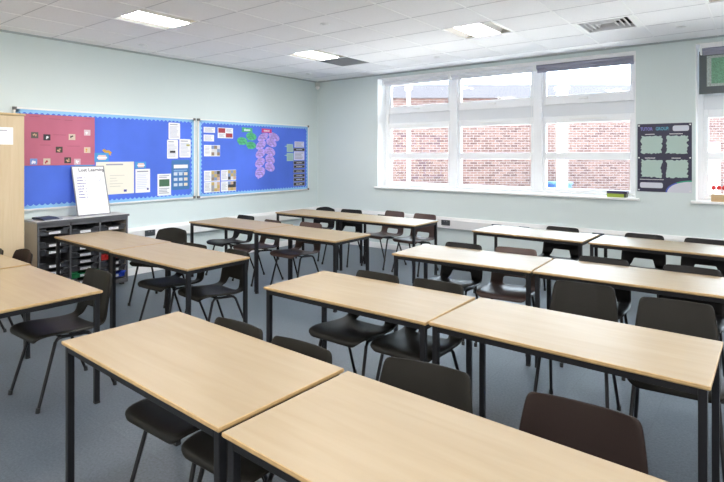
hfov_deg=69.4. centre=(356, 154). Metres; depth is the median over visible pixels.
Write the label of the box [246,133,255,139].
speech bubble
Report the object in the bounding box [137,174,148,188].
print
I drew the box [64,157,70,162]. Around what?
picture
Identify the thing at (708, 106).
window
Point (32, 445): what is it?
floor
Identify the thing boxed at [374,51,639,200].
window
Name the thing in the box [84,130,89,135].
picture
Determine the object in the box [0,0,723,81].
ceiling
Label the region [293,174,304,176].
label
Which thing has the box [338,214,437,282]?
table
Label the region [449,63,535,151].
roller blind
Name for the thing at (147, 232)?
wall socket
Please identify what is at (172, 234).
chair
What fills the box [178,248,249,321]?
chair
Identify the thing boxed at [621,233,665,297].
chair
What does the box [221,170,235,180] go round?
sheet
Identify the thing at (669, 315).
chair
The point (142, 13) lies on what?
diffuser
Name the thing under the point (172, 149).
print
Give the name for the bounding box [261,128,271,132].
banner
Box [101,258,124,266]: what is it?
tray
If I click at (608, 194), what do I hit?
book
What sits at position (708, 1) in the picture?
ceiling light
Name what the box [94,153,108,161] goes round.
card
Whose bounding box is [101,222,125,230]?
tray
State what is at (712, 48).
roller blind
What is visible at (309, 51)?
diffuser
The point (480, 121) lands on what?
vent
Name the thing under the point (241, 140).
speech bubble
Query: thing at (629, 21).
ceiling vent
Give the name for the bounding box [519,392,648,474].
chair
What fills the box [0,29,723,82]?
trim
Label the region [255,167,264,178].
speech bubble
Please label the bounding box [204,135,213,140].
sheet
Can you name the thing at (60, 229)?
tray
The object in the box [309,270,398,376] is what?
chair
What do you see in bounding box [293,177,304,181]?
label
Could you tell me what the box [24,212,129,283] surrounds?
storage unit
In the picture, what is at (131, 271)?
baseboard
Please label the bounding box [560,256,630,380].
chair
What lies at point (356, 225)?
chair
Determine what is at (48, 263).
tray
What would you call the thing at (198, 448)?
chair
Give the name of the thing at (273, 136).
speech bubble
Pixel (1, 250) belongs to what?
chair
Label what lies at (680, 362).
table
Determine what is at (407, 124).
vent
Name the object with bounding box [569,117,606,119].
vent
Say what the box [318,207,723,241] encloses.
trim
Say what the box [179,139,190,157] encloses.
printed sheet
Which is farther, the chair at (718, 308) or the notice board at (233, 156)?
the notice board at (233, 156)
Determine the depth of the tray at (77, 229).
6.05 m
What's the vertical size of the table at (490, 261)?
0.710 m
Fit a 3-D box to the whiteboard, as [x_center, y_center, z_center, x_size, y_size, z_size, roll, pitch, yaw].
[-3.167,0.424,6.243,0.186,0.579,0.385,0,0,38]
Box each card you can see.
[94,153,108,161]
[135,162,145,167]
[285,144,292,151]
[285,153,293,160]
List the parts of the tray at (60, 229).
handle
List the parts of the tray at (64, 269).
panel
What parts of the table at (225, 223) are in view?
leg, frame, leg, leg, leg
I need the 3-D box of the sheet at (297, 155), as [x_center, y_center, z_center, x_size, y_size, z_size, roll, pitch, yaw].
[-1.003,0.018,9.217,0.002,0.151,0.261,0,0,38]
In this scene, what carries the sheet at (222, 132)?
attached to the notice board at (233, 156)
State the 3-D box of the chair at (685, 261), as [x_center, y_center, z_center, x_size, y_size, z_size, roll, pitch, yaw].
[3.232,1.191,4.866,0.437,0.754,0.523,0,0,40]
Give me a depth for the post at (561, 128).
14.48 m
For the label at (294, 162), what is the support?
attached to the notice board at (233, 156)
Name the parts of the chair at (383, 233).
seat, leg, backrest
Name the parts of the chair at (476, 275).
seat, backrest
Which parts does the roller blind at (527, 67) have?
head rail, bead chain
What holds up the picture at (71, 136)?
attached to the poster at (48, 139)
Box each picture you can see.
[30,159,36,164]
[31,132,37,137]
[43,134,49,139]
[43,158,49,164]
[56,147,62,152]
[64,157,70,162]
[69,134,74,139]
[74,159,80,164]
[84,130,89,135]
[84,147,89,152]
[159,179,168,186]
[218,128,224,132]
[699,52,723,93]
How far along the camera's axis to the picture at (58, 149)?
6.07 m
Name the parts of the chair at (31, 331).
leg, leg, seat, leg, backrest, leg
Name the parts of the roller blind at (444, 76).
head rail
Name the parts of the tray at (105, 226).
handle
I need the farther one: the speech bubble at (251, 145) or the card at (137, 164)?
the speech bubble at (251, 145)
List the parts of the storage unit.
panel, panel, panel, rail, panel, panel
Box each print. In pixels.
[110,175,122,186]
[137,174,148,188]
[168,145,176,156]
[170,126,178,137]
[181,143,189,155]
[642,133,682,179]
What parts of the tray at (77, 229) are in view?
handle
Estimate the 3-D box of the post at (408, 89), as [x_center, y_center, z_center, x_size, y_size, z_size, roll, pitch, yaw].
[1.465,-0.094,14.600,0.180,3.620,0.180,0,0,0]
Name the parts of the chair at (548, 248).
seat, backrest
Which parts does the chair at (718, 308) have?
backrest, seat, leg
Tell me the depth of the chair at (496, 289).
4.42 m
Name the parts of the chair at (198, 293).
seat, leg, leg, leg, backrest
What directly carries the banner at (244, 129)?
attached to the notice board at (233, 156)
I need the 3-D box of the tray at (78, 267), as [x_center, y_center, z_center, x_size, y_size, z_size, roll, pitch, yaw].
[-3.202,1.279,6.046,0.314,0.066,0.300,0,0,38]
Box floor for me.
[0,243,723,481]
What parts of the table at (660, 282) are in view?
leg, frame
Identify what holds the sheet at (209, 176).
attached to the notice board at (233, 156)
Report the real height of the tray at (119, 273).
0.066 m
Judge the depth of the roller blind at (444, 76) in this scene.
8.38 m
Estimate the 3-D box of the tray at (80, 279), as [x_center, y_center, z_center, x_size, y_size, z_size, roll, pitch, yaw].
[-3.202,1.432,6.046,0.314,0.066,0.300,0,0,38]
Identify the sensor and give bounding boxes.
[315,82,319,89]
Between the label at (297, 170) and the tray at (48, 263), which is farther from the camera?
the label at (297, 170)
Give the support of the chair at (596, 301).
on the floor
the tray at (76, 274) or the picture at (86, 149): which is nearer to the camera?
the tray at (76, 274)
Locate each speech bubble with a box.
[237,137,246,144]
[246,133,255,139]
[246,142,255,148]
[255,158,264,167]
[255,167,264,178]
[256,140,265,150]
[256,149,264,158]
[258,133,267,140]
[265,147,274,155]
[265,155,274,163]
[265,162,274,171]
[266,138,276,146]
[269,132,278,140]
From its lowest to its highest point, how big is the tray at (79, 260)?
0.066 m
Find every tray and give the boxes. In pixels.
[40,226,69,235]
[40,237,67,248]
[40,246,69,255]
[40,257,69,269]
[45,266,69,273]
[60,273,69,277]
[72,224,98,234]
[72,245,85,250]
[72,249,96,257]
[72,255,98,264]
[72,262,98,271]
[72,268,97,278]
[72,277,83,282]
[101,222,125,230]
[101,253,116,259]
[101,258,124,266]
[101,263,125,271]
[116,270,125,276]
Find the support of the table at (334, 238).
on the floor
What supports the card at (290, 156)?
attached to the notice board at (233, 156)
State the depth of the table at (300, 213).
7.53 m
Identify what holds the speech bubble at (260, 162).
attached to the notice board at (233, 156)
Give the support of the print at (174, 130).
attached to the printed sheet at (174, 128)
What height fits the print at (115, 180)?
0.144 m
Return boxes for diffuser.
[123,11,187,26]
[297,51,336,59]
[454,23,498,36]
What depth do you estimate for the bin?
15.07 m
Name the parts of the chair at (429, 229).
seat, leg, backrest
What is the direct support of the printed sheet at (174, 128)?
attached to the notice board at (129, 137)
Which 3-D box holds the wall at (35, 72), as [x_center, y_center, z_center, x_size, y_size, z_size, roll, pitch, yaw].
[-3.616,-0.041,6.051,0.200,3.214,9.932,0,0,38]
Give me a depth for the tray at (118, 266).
6.29 m
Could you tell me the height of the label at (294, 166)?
0.052 m
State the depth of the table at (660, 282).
3.63 m
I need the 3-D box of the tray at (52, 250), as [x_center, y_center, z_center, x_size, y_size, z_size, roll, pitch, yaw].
[-3.403,1.050,5.787,0.314,0.066,0.300,0,0,38]
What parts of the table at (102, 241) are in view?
leg, frame, leg, leg, leg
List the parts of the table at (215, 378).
leg, frame, leg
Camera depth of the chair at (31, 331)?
3.46 m
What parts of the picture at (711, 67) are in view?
panel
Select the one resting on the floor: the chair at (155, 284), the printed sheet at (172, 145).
the chair at (155, 284)
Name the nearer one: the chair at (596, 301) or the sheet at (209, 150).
the chair at (596, 301)
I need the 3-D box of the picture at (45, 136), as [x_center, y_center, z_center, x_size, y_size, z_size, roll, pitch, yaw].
[-3.527,-0.199,5.959,0.001,0.069,0.075,0,0,38]
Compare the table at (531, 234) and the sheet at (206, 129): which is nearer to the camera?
the table at (531, 234)
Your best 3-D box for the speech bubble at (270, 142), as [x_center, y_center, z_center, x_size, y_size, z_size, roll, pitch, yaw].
[-1.408,-0.202,8.694,0.002,0.147,0.234,0,0,38]
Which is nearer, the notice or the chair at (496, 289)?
the chair at (496, 289)
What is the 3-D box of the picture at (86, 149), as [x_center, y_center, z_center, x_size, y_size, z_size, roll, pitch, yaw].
[-3.250,-0.057,6.315,0.001,0.069,0.075,0,0,38]
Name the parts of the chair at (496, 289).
seat, backrest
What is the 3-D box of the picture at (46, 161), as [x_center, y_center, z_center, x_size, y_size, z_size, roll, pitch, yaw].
[-3.527,0.076,5.959,0.001,0.069,0.075,0,0,38]
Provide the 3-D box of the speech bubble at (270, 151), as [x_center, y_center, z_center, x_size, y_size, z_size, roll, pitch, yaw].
[-1.425,-0.056,8.668,0.002,0.153,0.227,0,0,38]
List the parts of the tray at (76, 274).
panel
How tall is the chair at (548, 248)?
0.754 m
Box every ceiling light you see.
[114,9,196,29]
[289,50,344,60]
[441,21,511,38]
[707,0,723,2]
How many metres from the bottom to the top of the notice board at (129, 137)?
1.153 m
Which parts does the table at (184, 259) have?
leg, leg, frame, leg, leg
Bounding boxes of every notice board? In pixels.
[12,106,195,210]
[197,118,308,197]
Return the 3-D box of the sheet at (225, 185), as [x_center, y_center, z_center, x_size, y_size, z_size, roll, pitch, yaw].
[-1.950,0.479,7.996,0.002,0.153,0.285,0,0,38]
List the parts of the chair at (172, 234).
leg, seat, backrest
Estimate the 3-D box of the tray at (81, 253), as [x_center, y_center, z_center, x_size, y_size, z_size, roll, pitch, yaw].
[-3.202,1.126,6.046,0.314,0.066,0.300,0,0,38]
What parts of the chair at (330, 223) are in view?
backrest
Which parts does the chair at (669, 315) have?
leg, leg, seat, backrest, leg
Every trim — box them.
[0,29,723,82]
[128,206,318,238]
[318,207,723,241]
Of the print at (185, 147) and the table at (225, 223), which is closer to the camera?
the table at (225, 223)
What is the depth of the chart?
6.63 m
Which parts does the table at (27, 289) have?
leg, frame, leg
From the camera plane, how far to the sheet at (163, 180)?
7.12 m
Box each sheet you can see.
[135,169,149,192]
[157,174,170,195]
[167,140,177,158]
[169,123,179,138]
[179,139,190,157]
[204,127,214,132]
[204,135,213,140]
[204,145,219,155]
[204,170,219,181]
[204,181,219,192]
[218,127,232,137]
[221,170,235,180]
[221,181,235,191]
[294,151,303,159]
[295,141,303,146]
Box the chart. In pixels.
[96,162,133,194]
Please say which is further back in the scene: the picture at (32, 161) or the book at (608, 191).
the book at (608, 191)
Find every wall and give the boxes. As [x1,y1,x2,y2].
[0,32,316,268]
[317,37,723,269]
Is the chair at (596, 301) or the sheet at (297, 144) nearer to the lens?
the chair at (596, 301)
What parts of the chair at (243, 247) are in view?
seat, backrest, leg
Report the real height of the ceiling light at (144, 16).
0.118 m
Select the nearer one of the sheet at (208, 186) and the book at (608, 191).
the book at (608, 191)
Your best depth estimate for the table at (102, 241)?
5.22 m
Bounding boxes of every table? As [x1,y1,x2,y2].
[0,254,30,347]
[0,265,102,403]
[54,230,169,327]
[61,311,343,481]
[109,242,249,327]
[189,217,291,291]
[222,371,667,481]
[253,225,370,312]
[263,271,474,390]
[275,209,362,269]
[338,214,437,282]
[392,244,552,366]
[429,297,722,481]
[472,225,599,292]
[533,258,723,367]
[588,235,723,260]
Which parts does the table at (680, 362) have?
leg, leg, frame, leg, leg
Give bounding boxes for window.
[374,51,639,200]
[691,41,723,204]
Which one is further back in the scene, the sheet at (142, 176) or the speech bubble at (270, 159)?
the speech bubble at (270, 159)
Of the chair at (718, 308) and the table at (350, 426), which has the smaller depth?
the table at (350, 426)
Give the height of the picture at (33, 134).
0.069 m
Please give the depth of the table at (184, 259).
4.37 m
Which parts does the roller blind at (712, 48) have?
head rail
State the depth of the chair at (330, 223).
8.14 m
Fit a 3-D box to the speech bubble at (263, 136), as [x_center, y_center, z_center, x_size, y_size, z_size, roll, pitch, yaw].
[-1.522,-0.282,8.548,0.002,0.165,0.229,0,0,38]
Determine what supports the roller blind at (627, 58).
attached to the window at (456, 114)
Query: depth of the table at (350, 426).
1.55 m
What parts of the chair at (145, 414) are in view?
leg, seat, leg, backrest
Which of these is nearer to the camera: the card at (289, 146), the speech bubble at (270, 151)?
the speech bubble at (270, 151)
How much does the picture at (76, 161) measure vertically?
0.069 m
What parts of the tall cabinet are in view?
panel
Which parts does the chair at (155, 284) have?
leg, seat, leg, leg, backrest, leg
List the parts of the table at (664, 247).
leg, frame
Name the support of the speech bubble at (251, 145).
attached to the notice board at (233, 156)
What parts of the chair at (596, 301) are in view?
leg, leg, backrest, leg, leg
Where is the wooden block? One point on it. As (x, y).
(714, 197)
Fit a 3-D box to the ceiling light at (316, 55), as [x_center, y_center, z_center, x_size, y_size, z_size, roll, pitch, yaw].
[-0.534,-1.399,7.105,0.568,0.118,0.584,0,0,38]
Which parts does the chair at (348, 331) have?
leg, seat, leg, backrest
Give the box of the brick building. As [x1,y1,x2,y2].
[393,84,723,193]
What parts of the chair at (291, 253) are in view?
leg, seat, leg, backrest, leg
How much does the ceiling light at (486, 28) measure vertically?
0.118 m
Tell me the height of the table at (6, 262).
0.710 m
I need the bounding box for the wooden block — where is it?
[711,194,723,201]
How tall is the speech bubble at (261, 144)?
0.168 m
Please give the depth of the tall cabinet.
5.24 m
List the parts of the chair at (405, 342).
leg, seat, backrest, leg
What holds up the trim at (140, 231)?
attached to the wall at (35, 72)
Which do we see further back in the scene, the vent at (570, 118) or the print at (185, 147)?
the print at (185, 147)
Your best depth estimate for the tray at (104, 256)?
6.14 m
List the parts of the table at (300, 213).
frame, leg, leg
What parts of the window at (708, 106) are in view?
frame, sill, vent panel, sash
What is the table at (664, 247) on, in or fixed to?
on the floor
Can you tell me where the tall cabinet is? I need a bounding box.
[0,112,25,257]
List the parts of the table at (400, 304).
leg, leg, frame, leg, leg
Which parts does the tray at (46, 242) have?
panel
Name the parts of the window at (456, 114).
vent panel, sash, sash, vent panel, sill, vent panel, sash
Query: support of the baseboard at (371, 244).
attached to the wall at (665, 73)
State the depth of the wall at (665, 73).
7.26 m
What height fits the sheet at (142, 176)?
0.311 m
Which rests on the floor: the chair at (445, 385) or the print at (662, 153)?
the chair at (445, 385)
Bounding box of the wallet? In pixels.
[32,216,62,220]
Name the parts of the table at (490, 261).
leg, leg, frame, leg, leg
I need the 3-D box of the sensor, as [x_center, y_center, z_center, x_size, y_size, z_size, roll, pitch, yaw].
[-0.703,-1.254,9.534,0.090,0.127,0.085,0,0,-7]
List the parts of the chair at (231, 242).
seat, backrest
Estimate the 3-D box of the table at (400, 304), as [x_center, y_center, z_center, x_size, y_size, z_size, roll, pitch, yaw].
[0.058,1.211,3.267,1.200,0.710,0.600,0,0,37]
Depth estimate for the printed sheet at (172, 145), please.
7.23 m
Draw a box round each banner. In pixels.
[242,127,252,132]
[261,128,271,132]
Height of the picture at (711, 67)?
0.497 m
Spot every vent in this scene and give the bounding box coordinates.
[317,57,370,66]
[407,124,431,125]
[480,121,510,122]
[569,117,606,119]
[572,15,642,33]
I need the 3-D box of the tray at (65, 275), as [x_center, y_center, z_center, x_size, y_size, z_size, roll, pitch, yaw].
[-3.403,1.355,5.787,0.314,0.066,0.300,0,0,38]
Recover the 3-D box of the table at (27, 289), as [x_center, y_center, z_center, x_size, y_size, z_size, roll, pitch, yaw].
[-2.255,1.211,3.447,1.200,0.710,0.600,0,0,39]
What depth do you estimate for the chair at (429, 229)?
7.08 m
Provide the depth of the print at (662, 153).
6.23 m
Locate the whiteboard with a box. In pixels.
[71,166,110,216]
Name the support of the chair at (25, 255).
on the floor
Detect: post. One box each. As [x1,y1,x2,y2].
[405,86,411,181]
[554,86,569,187]
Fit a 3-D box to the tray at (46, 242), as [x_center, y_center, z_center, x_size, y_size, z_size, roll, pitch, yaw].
[-3.403,0.973,5.787,0.314,0.066,0.300,0,0,38]
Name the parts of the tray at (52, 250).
handle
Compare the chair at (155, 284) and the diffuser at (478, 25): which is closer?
the chair at (155, 284)
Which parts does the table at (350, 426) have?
leg, frame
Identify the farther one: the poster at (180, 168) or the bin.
the bin
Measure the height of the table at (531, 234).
0.710 m
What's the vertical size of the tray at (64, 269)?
0.066 m
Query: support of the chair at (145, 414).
on the floor
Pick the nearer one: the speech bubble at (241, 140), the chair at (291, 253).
the chair at (291, 253)
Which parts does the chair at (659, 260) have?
backrest, seat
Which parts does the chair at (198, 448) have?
leg, seat, leg, backrest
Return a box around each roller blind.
[382,72,450,85]
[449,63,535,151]
[535,52,634,72]
[700,42,723,55]
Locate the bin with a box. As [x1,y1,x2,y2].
[547,181,572,187]
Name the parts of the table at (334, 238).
leg, leg, frame, leg, leg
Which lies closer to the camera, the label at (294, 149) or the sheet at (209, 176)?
the sheet at (209, 176)
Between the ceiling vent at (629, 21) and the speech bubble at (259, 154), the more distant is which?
the speech bubble at (259, 154)
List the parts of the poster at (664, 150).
panel, panel, panel, panel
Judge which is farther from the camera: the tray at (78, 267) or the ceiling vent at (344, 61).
the ceiling vent at (344, 61)
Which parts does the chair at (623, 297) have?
backrest, seat, leg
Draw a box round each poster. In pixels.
[22,113,94,165]
[172,160,189,189]
[637,123,691,192]
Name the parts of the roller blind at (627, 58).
head rail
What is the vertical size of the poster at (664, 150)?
0.819 m
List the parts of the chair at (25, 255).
backrest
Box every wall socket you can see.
[145,229,154,236]
[441,220,449,225]
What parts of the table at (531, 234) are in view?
leg, leg, frame, leg, leg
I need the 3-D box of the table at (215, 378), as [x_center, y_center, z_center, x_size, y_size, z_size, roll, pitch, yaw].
[-0.702,1.211,2.249,1.200,0.710,0.600,0,0,40]
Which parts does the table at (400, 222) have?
leg, leg, frame, leg, leg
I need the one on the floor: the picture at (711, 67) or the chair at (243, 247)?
the chair at (243, 247)
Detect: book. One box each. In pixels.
[607,190,628,193]
[607,193,627,197]
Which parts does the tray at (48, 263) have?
panel, handle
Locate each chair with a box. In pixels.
[0,248,6,332]
[7,249,32,325]
[8,268,116,413]
[125,317,264,481]
[128,227,186,307]
[138,242,207,321]
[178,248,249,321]
[181,336,331,481]
[205,215,253,274]
[232,219,283,286]
[270,222,321,284]
[295,207,334,260]
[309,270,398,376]
[321,209,363,266]
[361,210,406,270]
[370,278,463,380]
[379,357,472,413]
[391,213,438,276]
[418,242,482,344]
[474,246,536,356]
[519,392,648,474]
[533,280,620,410]
[537,226,578,290]
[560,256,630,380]
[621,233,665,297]
[627,297,723,481]
[658,264,723,403]
[681,238,723,276]
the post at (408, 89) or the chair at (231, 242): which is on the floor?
the chair at (231, 242)
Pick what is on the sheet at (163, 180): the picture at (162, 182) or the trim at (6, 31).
the picture at (162, 182)
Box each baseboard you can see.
[128,240,295,275]
[346,240,411,250]
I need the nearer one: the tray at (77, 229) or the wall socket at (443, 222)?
the tray at (77, 229)
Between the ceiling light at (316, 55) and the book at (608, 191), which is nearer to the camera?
the book at (608, 191)
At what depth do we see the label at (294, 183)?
9.20 m
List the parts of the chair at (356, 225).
leg, backrest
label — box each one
[293,148,304,150]
[293,161,304,164]
[293,165,304,167]
[293,169,304,172]
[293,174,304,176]
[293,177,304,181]
[293,182,304,185]
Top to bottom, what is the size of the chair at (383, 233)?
0.754 m
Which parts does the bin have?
lid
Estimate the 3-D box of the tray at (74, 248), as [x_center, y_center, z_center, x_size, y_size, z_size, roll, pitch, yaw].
[-3.202,1.050,6.046,0.314,0.066,0.300,0,0,38]
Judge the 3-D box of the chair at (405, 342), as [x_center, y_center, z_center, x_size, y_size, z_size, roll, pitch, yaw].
[0.389,1.191,3.173,0.437,0.754,0.523,0,0,36]
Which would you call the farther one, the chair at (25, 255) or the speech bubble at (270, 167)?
the speech bubble at (270, 167)
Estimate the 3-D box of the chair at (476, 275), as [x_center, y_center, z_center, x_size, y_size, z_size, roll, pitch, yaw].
[0.854,1.191,4.622,0.437,0.754,0.523,0,0,35]
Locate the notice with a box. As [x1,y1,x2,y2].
[0,127,12,144]
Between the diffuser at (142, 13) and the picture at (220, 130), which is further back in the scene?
the picture at (220, 130)
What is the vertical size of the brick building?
3.860 m
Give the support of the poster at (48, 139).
attached to the notice board at (129, 137)

